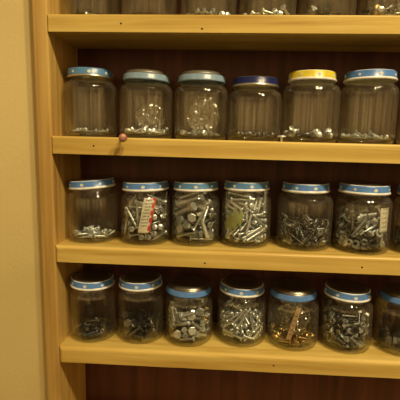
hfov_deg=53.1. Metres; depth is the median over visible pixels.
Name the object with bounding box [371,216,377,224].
screw
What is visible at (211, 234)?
bolt
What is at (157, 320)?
bolt
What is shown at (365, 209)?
screw
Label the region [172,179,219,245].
glass jar
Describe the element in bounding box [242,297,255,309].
screw
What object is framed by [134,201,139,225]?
screw
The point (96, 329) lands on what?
bolt
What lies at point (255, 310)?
screw
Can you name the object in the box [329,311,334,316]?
nut
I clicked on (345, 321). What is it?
nut
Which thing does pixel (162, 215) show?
screw
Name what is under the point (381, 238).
bolt
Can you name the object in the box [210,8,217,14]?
screw
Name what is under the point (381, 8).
screw
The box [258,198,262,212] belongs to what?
screw
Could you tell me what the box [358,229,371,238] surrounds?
screw
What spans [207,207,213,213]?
bolt
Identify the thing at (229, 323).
screw
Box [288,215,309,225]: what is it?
hook
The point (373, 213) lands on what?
bolt
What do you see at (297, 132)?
screw
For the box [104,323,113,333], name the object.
bolt
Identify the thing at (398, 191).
glass jar
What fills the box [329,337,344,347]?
bolt
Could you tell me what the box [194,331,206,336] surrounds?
bolt
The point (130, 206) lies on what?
screw
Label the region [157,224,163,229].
screw
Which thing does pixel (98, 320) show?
bolt
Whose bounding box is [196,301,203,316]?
bolt
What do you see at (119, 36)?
shelf unit
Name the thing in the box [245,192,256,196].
screw
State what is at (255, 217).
screw
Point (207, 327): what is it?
bolt
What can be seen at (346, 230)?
nut
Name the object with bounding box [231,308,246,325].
screw
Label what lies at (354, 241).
washer
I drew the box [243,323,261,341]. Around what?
screw
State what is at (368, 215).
screw
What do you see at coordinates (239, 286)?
glass jar
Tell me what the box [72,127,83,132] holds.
screw
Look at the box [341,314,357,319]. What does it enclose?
bolt
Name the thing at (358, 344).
bolt
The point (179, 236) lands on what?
screw
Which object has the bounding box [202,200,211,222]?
screw
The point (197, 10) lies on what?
screw
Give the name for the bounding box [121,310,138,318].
bolt
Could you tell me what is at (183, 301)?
bolt
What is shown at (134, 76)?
glass jar
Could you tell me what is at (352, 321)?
nut
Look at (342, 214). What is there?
screw
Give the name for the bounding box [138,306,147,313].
bolt
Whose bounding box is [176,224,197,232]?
bolt
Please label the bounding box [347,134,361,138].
screw
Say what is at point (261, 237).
screw
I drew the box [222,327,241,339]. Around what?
screw
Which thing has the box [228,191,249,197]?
screw
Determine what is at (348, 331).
bolt
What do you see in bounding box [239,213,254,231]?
screw
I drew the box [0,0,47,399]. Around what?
wall
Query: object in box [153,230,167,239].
screw
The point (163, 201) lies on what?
screw
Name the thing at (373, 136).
screw
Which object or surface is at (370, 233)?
bolt
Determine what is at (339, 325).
nut
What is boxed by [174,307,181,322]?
bolt
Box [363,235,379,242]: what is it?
bolt
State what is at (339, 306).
bolt
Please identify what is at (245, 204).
screw
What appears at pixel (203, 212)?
screw
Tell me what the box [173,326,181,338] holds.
bolt
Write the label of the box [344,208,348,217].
bolt
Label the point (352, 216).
bolt
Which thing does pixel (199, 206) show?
bolt
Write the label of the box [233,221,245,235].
screw
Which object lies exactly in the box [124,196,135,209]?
screw
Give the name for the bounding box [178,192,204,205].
bolt
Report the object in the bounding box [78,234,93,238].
screw
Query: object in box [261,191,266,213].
screw
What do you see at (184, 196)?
bolt
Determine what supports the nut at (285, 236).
in the glass jar at (292, 186)
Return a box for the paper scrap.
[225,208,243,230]
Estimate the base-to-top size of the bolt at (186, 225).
0.020 m
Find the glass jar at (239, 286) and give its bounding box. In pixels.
[219,275,265,346]
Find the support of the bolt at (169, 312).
in the glass jar at (184, 286)
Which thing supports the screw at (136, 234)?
in the glass jar at (136, 185)
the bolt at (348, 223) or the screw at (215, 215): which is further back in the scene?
the screw at (215, 215)
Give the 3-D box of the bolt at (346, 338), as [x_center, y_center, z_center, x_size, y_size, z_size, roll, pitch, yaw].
[0.163,0.153,0.434,0.016,0.014,0.006,-3,10,-27]
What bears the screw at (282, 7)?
in the glass jar
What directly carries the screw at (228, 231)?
in the glass jar at (240, 184)
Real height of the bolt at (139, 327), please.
0.014 m
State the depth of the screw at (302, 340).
0.44 m
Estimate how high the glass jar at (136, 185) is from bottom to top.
0.070 m
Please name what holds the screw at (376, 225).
in the glass jar at (366, 188)
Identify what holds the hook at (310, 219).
in the glass jar at (292, 186)
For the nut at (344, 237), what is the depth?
0.42 m
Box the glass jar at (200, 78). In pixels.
[174,70,227,139]
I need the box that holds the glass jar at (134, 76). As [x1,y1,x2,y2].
[119,69,172,138]
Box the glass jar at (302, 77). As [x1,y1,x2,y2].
[280,70,340,142]
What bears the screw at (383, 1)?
in the glass jar
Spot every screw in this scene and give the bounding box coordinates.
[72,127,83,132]
[75,232,89,236]
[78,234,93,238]
[86,228,100,232]
[88,128,98,132]
[98,128,108,132]
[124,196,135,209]
[124,212,128,233]
[126,207,138,228]
[127,128,142,133]
[129,204,141,209]
[129,226,137,232]
[129,232,150,238]
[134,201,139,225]
[138,195,162,199]
[146,234,156,239]
[147,128,161,133]
[148,195,166,204]
[151,231,158,236]
[152,224,157,230]
[153,213,165,221]
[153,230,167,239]
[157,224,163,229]
[160,222,166,234]
[164,192,167,214]
[177,232,196,238]
[180,130,188,134]
[181,231,202,236]
[189,236,212,240]
[191,208,205,230]
[195,8,204,14]
[198,130,206,135]
[202,8,212,14]
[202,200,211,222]
[205,212,216,221]
[205,218,212,227]
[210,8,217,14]
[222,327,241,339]
[223,316,242,327]
[225,197,243,211]
[225,215,229,238]
[226,202,244,217]
[226,229,239,241]
[226,309,244,322]
[227,300,231,316]
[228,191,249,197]
[229,218,245,234]
[230,196,253,201]
[230,302,248,317]
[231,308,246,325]
[232,201,248,206]
[233,131,241,136]
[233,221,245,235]
[234,299,251,311]
[234,329,251,336]
[235,310,249,329]
[236,298,250,303]
[236,303,249,324]
[237,228,255,236]
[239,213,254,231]
[240,327,250,334]
[242,225,262,238]
[242,235,263,239]
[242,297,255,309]
[242,333,252,339]
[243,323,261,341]
[244,131,255,136]
[244,208,249,223]
[244,212,262,216]
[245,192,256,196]
[245,210,254,234]
[246,228,264,241]
[249,311,255,332]
[251,10,265,14]
[252,220,257,227]
[253,192,261,210]
[253,300,257,312]
[253,308,262,327]
[254,215,266,228]
[256,302,260,314]
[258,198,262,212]
[261,8,273,14]
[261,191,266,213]
[266,132,273,136]
[274,334,285,339]
[277,135,285,141]
[278,340,291,344]
[279,327,286,337]
[280,5,288,14]
[285,126,293,135]
[294,339,300,345]
[295,133,310,137]
[295,334,308,339]
[296,130,311,135]
[301,339,312,344]
[316,132,321,138]
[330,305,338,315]
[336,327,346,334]
[340,213,350,222]
[340,226,366,234]
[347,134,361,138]
[350,216,362,221]
[351,213,371,235]
[352,207,367,214]
[352,232,364,241]
[353,129,367,139]
[355,200,361,215]
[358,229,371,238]
[361,8,373,13]
[362,133,374,139]
[364,222,379,231]
[371,134,382,139]
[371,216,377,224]
[378,6,384,13]
[379,0,390,12]
[386,12,399,14]
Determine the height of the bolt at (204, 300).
0.010 m
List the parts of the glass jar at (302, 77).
lid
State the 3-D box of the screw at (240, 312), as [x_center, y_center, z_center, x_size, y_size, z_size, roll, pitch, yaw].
[0.040,0.130,0.449,0.022,0.018,0.006,3,9,8]
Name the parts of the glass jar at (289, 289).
lid, card strip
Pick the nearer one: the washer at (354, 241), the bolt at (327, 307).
the washer at (354, 241)
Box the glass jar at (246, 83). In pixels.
[227,76,281,140]
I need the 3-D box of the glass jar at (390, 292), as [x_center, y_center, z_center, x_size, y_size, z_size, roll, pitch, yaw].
[0.224,0.130,0.442,0.058,0.068,0.057,2,9,2]
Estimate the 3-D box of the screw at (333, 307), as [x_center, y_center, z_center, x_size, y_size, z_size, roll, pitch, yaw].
[0.152,0.125,0.444,0.007,0.007,0.028,1,9,1]
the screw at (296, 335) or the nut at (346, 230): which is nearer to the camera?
the nut at (346, 230)
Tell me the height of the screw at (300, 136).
0.006 m
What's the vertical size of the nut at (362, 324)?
0.007 m
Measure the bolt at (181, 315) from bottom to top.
0.011 m
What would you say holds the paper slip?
in the glass jar at (136, 185)
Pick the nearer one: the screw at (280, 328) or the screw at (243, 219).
the screw at (243, 219)
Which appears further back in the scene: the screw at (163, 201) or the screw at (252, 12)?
the screw at (163, 201)
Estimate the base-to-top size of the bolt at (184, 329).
0.009 m
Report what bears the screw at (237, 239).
in the glass jar at (240, 184)
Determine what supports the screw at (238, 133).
in the glass jar at (246, 83)
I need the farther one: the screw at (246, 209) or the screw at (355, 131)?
the screw at (246, 209)
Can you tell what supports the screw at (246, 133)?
in the glass jar at (246, 83)
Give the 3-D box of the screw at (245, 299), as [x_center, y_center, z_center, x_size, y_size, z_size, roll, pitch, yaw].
[0.051,0.121,0.480,0.023,0.017,0.006,8,11,37]
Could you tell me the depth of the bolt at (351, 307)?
0.46 m
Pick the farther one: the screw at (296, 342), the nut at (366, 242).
the screw at (296, 342)
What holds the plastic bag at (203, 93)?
in the glass jar at (200, 78)
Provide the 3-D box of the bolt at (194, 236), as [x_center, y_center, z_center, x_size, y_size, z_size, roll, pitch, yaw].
[-0.011,0.039,0.450,0.030,0.009,0.010,5,9,21]
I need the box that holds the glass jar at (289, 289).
[267,278,318,350]
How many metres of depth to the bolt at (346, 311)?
0.45 m
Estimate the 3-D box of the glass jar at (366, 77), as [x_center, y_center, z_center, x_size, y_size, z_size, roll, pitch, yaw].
[0.174,-0.095,0.415,0.057,0.073,0.057,2,9,8]
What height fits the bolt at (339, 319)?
0.007 m
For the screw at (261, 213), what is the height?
0.006 m
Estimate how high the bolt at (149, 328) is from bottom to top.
0.010 m
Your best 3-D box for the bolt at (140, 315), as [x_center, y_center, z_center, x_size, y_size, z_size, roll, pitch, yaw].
[-0.069,0.145,0.473,0.010,0.015,0.030,-1,9,-14]
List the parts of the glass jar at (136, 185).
lid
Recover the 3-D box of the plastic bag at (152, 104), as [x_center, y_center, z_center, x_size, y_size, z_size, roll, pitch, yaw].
[-0.054,-0.092,0.439,0.031,0.030,0.030,7,11,35]
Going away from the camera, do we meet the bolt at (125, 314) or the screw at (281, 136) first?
the screw at (281, 136)
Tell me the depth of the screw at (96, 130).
0.45 m
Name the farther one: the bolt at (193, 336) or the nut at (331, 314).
the bolt at (193, 336)
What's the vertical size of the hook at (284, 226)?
0.011 m
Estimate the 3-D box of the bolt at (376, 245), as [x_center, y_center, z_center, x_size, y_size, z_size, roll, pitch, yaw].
[0.176,0.047,0.415,0.018,0.008,0.006,6,10,30]
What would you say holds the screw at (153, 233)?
in the glass jar at (136, 185)
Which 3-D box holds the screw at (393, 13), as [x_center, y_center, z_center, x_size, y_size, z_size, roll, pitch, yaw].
[0.185,-0.179,0.383,0.017,0.006,0.006,3,9,12]
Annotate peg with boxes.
[118,133,126,141]
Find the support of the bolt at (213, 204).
in the glass jar at (184, 185)
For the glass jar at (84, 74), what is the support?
on the shelf unit
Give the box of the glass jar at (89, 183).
[67,177,118,242]
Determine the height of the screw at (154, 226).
0.014 m
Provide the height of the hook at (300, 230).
0.022 m
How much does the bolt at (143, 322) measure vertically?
0.011 m
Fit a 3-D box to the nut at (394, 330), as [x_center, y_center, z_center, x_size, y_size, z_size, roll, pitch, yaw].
[0.224,0.152,0.456,0.014,0.011,0.012,-7,12,-43]
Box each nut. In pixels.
[283,234,288,240]
[304,230,309,236]
[306,4,317,14]
[311,240,317,245]
[316,228,322,235]
[317,3,330,14]
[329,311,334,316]
[329,317,335,323]
[336,322,341,328]
[341,234,347,240]
[342,319,348,323]
[345,229,351,235]
[346,238,352,244]
[349,318,355,323]
[359,321,364,327]
[361,238,367,245]
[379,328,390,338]
[381,334,392,346]
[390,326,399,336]
[391,4,398,11]
[391,334,399,346]
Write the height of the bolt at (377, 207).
0.017 m
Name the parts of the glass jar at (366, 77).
lid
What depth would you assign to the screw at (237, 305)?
0.45 m
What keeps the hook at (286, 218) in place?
in the glass jar at (292, 186)
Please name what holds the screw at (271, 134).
in the glass jar at (246, 83)
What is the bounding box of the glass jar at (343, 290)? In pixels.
[319,279,372,353]
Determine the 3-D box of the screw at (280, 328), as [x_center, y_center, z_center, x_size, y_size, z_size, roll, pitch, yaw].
[0.095,0.153,0.459,0.006,0.009,0.017,0,9,-9]
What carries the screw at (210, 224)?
in the glass jar at (184, 185)
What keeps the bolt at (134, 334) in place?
in the glass jar at (138, 280)
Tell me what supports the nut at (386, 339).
in the glass jar at (390, 292)
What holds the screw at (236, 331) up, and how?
in the glass jar at (239, 286)
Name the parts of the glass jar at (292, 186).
lid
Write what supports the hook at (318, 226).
in the glass jar at (292, 186)
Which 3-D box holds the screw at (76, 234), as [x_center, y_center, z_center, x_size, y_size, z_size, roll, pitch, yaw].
[-0.132,0.038,0.452,0.017,0.006,0.006,-2,9,-20]
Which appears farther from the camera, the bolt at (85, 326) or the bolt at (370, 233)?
the bolt at (85, 326)
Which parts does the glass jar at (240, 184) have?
lid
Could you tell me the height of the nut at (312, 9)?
0.014 m
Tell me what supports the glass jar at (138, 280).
on the shelf unit
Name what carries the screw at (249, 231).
in the glass jar at (240, 184)
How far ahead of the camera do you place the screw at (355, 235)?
0.41 m
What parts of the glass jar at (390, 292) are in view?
lid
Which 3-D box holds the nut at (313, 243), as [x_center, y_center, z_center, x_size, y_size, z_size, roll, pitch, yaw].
[0.121,0.045,0.422,0.007,0.006,0.007,-1,9,-16]
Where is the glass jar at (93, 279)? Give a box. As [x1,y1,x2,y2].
[70,269,116,339]
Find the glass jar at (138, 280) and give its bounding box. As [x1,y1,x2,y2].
[118,270,164,343]
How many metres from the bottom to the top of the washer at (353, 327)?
0.009 m
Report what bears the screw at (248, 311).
in the glass jar at (239, 286)
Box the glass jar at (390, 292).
[373,282,399,355]
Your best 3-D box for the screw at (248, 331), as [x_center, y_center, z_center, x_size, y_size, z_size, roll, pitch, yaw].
[0.050,0.147,0.456,0.006,0.009,0.026,-2,9,-20]
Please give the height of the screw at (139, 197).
0.006 m
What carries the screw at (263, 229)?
in the glass jar at (240, 184)
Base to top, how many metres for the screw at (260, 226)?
0.015 m
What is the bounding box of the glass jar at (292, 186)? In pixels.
[276,180,332,250]
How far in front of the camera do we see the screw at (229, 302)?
0.46 m
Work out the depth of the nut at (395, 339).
0.43 m
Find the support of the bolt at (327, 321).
in the glass jar at (343, 290)
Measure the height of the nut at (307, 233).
0.007 m
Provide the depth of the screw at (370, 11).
0.39 m
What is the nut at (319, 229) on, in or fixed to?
in the glass jar at (292, 186)
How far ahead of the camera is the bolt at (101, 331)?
0.46 m
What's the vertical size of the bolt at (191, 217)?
0.010 m
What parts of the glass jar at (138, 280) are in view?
lid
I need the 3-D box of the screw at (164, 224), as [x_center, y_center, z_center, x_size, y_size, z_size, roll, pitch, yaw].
[-0.044,0.032,0.455,0.006,0.009,0.028,2,9,8]
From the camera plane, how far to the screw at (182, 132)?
0.43 m
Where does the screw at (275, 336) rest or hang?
in the glass jar at (289, 289)
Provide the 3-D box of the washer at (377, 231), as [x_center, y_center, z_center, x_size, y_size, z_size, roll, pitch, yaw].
[0.182,0.034,0.406,0.009,0.009,0.002,-2,9,-22]
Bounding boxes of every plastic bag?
[135,104,163,128]
[187,93,218,130]
[278,302,310,332]
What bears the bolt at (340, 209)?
in the glass jar at (366, 188)
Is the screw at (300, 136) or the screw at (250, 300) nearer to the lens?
the screw at (300, 136)
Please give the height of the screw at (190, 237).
0.007 m
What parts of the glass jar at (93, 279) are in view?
lid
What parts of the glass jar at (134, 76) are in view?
lid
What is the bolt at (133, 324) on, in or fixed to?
in the glass jar at (138, 280)
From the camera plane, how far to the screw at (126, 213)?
0.45 m
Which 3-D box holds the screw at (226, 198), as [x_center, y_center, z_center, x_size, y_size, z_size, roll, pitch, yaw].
[0.037,0.005,0.432,0.006,0.014,0.025,-7,12,-41]
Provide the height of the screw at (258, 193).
0.020 m
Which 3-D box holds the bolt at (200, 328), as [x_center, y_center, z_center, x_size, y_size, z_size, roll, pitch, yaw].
[-0.003,0.141,0.449,0.016,0.014,0.007,-5,11,-37]
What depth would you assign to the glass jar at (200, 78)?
0.41 m
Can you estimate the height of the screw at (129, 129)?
0.006 m
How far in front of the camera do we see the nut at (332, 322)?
0.44 m
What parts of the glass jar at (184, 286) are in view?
lid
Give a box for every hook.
[280,221,287,230]
[281,213,288,221]
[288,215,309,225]
[288,226,303,244]
[298,219,307,239]
[305,219,324,229]
[306,222,316,241]
[307,225,319,239]
[317,228,328,241]
[318,218,325,227]
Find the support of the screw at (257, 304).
in the glass jar at (239, 286)
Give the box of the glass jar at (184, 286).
[165,275,210,346]
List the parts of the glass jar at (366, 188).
lid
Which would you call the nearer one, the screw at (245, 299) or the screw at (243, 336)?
the screw at (243, 336)
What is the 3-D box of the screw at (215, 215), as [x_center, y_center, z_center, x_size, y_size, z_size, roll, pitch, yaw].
[0.010,0.019,0.444,0.006,0.007,0.028,6,10,27]
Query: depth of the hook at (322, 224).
0.43 m
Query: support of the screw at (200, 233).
in the glass jar at (184, 185)
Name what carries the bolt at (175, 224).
in the glass jar at (184, 185)
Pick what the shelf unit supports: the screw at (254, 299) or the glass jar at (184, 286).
the glass jar at (184, 286)
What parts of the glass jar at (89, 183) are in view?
lid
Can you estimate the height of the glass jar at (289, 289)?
0.068 m
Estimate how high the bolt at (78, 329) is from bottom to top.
0.007 m
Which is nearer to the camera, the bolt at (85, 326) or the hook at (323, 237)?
the hook at (323, 237)
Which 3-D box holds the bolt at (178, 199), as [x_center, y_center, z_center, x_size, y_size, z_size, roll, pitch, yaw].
[-0.021,0.007,0.453,0.010,0.021,0.029,2,9,7]
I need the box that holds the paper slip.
[138,198,155,232]
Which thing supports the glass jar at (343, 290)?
on the shelf unit
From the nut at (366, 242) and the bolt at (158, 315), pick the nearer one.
the nut at (366, 242)
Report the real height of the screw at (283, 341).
0.006 m
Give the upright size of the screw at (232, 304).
0.018 m
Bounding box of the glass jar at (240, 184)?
[221,178,270,245]
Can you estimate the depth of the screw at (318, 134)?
0.40 m
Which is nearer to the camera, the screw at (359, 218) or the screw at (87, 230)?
the screw at (359, 218)
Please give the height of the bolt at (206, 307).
0.017 m
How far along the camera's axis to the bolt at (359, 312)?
0.43 m
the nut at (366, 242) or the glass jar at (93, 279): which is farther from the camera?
the glass jar at (93, 279)
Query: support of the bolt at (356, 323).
in the glass jar at (343, 290)
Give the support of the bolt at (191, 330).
in the glass jar at (184, 286)
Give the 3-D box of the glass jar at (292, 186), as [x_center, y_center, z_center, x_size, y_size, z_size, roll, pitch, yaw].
[0.115,0.015,0.439,0.059,0.071,0.059,0,9,-9]
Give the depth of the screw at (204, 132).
0.42 m
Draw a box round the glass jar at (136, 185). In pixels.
[121,179,170,244]
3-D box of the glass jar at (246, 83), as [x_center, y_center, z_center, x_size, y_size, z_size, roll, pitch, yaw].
[0.058,-0.096,0.426,0.057,0.065,0.057,2,9,2]
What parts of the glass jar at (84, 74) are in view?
lid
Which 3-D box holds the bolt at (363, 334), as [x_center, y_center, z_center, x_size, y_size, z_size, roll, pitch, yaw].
[0.178,0.151,0.436,0.013,0.016,0.006,-4,10,-32]
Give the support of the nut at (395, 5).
in the glass jar
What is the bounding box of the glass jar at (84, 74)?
[64,67,113,136]
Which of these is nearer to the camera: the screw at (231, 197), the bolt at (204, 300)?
the screw at (231, 197)
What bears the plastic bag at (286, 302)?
in the glass jar at (289, 289)
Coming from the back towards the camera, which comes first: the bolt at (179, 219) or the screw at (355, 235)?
the bolt at (179, 219)
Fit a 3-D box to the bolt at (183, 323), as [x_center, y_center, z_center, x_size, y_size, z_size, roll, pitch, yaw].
[-0.022,0.141,0.454,0.030,0.017,0.010,9,11,40]
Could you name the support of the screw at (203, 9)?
in the glass jar
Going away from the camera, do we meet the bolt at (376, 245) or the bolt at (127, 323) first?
the bolt at (376, 245)
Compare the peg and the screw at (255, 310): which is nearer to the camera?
the peg
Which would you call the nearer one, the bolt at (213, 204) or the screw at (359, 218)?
the screw at (359, 218)
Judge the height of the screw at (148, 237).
0.007 m
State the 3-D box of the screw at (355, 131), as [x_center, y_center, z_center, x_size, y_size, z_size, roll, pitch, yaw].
[0.162,-0.067,0.405,0.016,0.011,0.006,0,9,-9]
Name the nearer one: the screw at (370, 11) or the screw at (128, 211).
the screw at (370, 11)
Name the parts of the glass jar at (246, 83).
lid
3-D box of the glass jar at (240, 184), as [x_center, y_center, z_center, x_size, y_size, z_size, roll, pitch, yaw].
[0.051,0.013,0.445,0.055,0.072,0.054,2,9,2]
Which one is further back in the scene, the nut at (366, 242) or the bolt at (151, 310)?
the bolt at (151, 310)
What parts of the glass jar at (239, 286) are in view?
lid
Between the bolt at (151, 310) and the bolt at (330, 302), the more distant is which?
the bolt at (151, 310)
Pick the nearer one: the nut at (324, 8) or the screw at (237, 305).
the nut at (324, 8)
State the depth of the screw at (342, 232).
0.42 m
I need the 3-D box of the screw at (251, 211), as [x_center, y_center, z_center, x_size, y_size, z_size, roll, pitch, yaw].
[0.053,0.024,0.425,0.010,0.026,0.006,-3,10,-28]
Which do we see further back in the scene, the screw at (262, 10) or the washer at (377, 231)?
the washer at (377, 231)
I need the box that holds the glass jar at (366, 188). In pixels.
[333,181,392,254]
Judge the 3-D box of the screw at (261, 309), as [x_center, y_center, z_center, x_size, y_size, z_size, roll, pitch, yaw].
[0.067,0.135,0.458,0.006,0.015,0.024,5,9,21]
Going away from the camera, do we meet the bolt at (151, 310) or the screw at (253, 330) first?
the screw at (253, 330)
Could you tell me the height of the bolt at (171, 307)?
0.017 m
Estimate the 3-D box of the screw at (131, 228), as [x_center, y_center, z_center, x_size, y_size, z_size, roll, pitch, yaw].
[-0.075,0.033,0.451,0.007,0.013,0.027,1,9,1]
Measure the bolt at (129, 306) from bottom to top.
0.017 m
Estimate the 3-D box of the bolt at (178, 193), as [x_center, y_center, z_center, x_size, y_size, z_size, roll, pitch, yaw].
[-0.021,0.001,0.456,0.010,0.025,0.027,4,9,17]
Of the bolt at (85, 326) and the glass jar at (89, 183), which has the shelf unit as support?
the glass jar at (89, 183)
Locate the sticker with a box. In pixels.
[379,207,388,232]
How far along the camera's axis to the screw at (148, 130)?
0.42 m
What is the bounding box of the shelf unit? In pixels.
[32,0,399,399]
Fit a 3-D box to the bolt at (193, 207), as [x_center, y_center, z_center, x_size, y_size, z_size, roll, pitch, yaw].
[-0.016,0.010,0.438,0.030,0.019,0.010,8,11,38]
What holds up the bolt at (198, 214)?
in the glass jar at (184, 185)
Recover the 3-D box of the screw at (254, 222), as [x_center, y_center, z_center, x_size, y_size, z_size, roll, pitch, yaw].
[0.061,0.027,0.437,0.006,0.015,0.024,4,9,16]
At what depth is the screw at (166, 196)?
0.45 m
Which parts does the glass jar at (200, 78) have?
lid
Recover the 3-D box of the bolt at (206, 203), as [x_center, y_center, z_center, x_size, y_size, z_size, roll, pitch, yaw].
[0.001,-0.002,0.442,0.010,0.014,0.030,-5,11,-34]
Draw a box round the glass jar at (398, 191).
[390,185,399,251]
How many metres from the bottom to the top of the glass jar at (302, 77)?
0.072 m
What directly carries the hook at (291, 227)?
in the glass jar at (292, 186)
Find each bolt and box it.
[75,322,84,332]
[79,325,89,334]
[83,328,97,336]
[86,317,100,322]
[88,330,102,337]
[99,325,107,332]
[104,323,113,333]
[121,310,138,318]
[124,319,131,327]
[125,322,136,334]
[127,304,132,318]
[129,324,142,335]
[129,331,143,338]
[136,312,143,333]
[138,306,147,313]
[141,320,155,326]
[143,313,161,320]
[144,309,153,317]
[144,320,161,333]
[147,317,155,331]
[153,319,158,333]
[168,310,174,325]
[169,320,190,328]
[170,298,188,304]
[170,306,175,321]
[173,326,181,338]
[174,202,196,215]
[174,221,194,231]
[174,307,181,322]
[175,191,186,207]
[175,198,183,213]
[176,215,200,225]
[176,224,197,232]
[177,232,202,237]
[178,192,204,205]
[179,192,206,199]
[179,311,193,318]
[180,335,194,341]
[181,326,186,332]
[182,220,203,233]
[183,197,205,210]
[185,326,195,334]
[187,211,195,221]
[187,313,201,321]
[191,321,202,331]
[192,195,209,206]
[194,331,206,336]
[195,211,208,238]
[195,296,207,303]
[196,199,216,207]
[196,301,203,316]
[199,305,209,317]
[205,321,209,330]
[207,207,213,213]
[208,219,213,238]
[323,299,332,311]
[323,320,329,335]
[324,305,330,312]
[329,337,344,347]
[330,331,344,344]
[333,315,342,322]
[336,303,342,309]
[337,207,343,222]
[339,308,350,312]
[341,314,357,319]
[342,322,358,328]
[343,328,351,335]
[343,336,353,343]
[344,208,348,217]
[347,222,364,227]
[348,209,355,218]
[348,305,353,313]
[349,214,355,230]
[350,337,361,347]
[352,333,359,338]
[356,310,362,326]
[359,212,376,216]
[359,331,366,343]
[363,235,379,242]
[367,226,379,236]
[371,242,378,248]
[374,204,380,213]
[378,232,384,246]
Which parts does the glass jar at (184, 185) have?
lid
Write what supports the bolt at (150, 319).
in the glass jar at (138, 280)
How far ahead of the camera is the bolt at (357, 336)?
0.43 m
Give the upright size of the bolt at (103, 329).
0.007 m
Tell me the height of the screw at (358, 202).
0.014 m
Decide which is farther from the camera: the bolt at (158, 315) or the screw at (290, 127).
the bolt at (158, 315)
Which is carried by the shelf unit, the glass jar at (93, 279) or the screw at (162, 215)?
the glass jar at (93, 279)
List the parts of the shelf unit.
panel, shelf, shelf, shelf, shelf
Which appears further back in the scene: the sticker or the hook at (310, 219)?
the hook at (310, 219)
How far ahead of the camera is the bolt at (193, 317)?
0.45 m
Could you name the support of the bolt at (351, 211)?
in the glass jar at (366, 188)
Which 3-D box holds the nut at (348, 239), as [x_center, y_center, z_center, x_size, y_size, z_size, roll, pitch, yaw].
[0.155,0.044,0.415,0.004,0.007,0.007,-6,11,-40]
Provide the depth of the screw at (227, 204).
0.43 m
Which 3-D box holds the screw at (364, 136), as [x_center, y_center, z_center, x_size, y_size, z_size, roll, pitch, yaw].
[0.171,-0.064,0.405,0.017,0.006,0.006,-5,11,-35]
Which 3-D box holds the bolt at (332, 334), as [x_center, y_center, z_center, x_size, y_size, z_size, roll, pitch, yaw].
[0.150,0.150,0.436,0.006,0.011,0.017,-7,12,-43]
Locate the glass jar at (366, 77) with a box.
[336,69,398,143]
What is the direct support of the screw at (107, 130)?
in the glass jar at (84, 74)
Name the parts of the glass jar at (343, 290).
lid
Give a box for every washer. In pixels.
[351,240,359,247]
[351,326,359,333]
[376,228,382,236]
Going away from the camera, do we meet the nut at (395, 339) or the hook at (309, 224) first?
the hook at (309, 224)
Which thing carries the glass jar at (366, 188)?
on the shelf unit

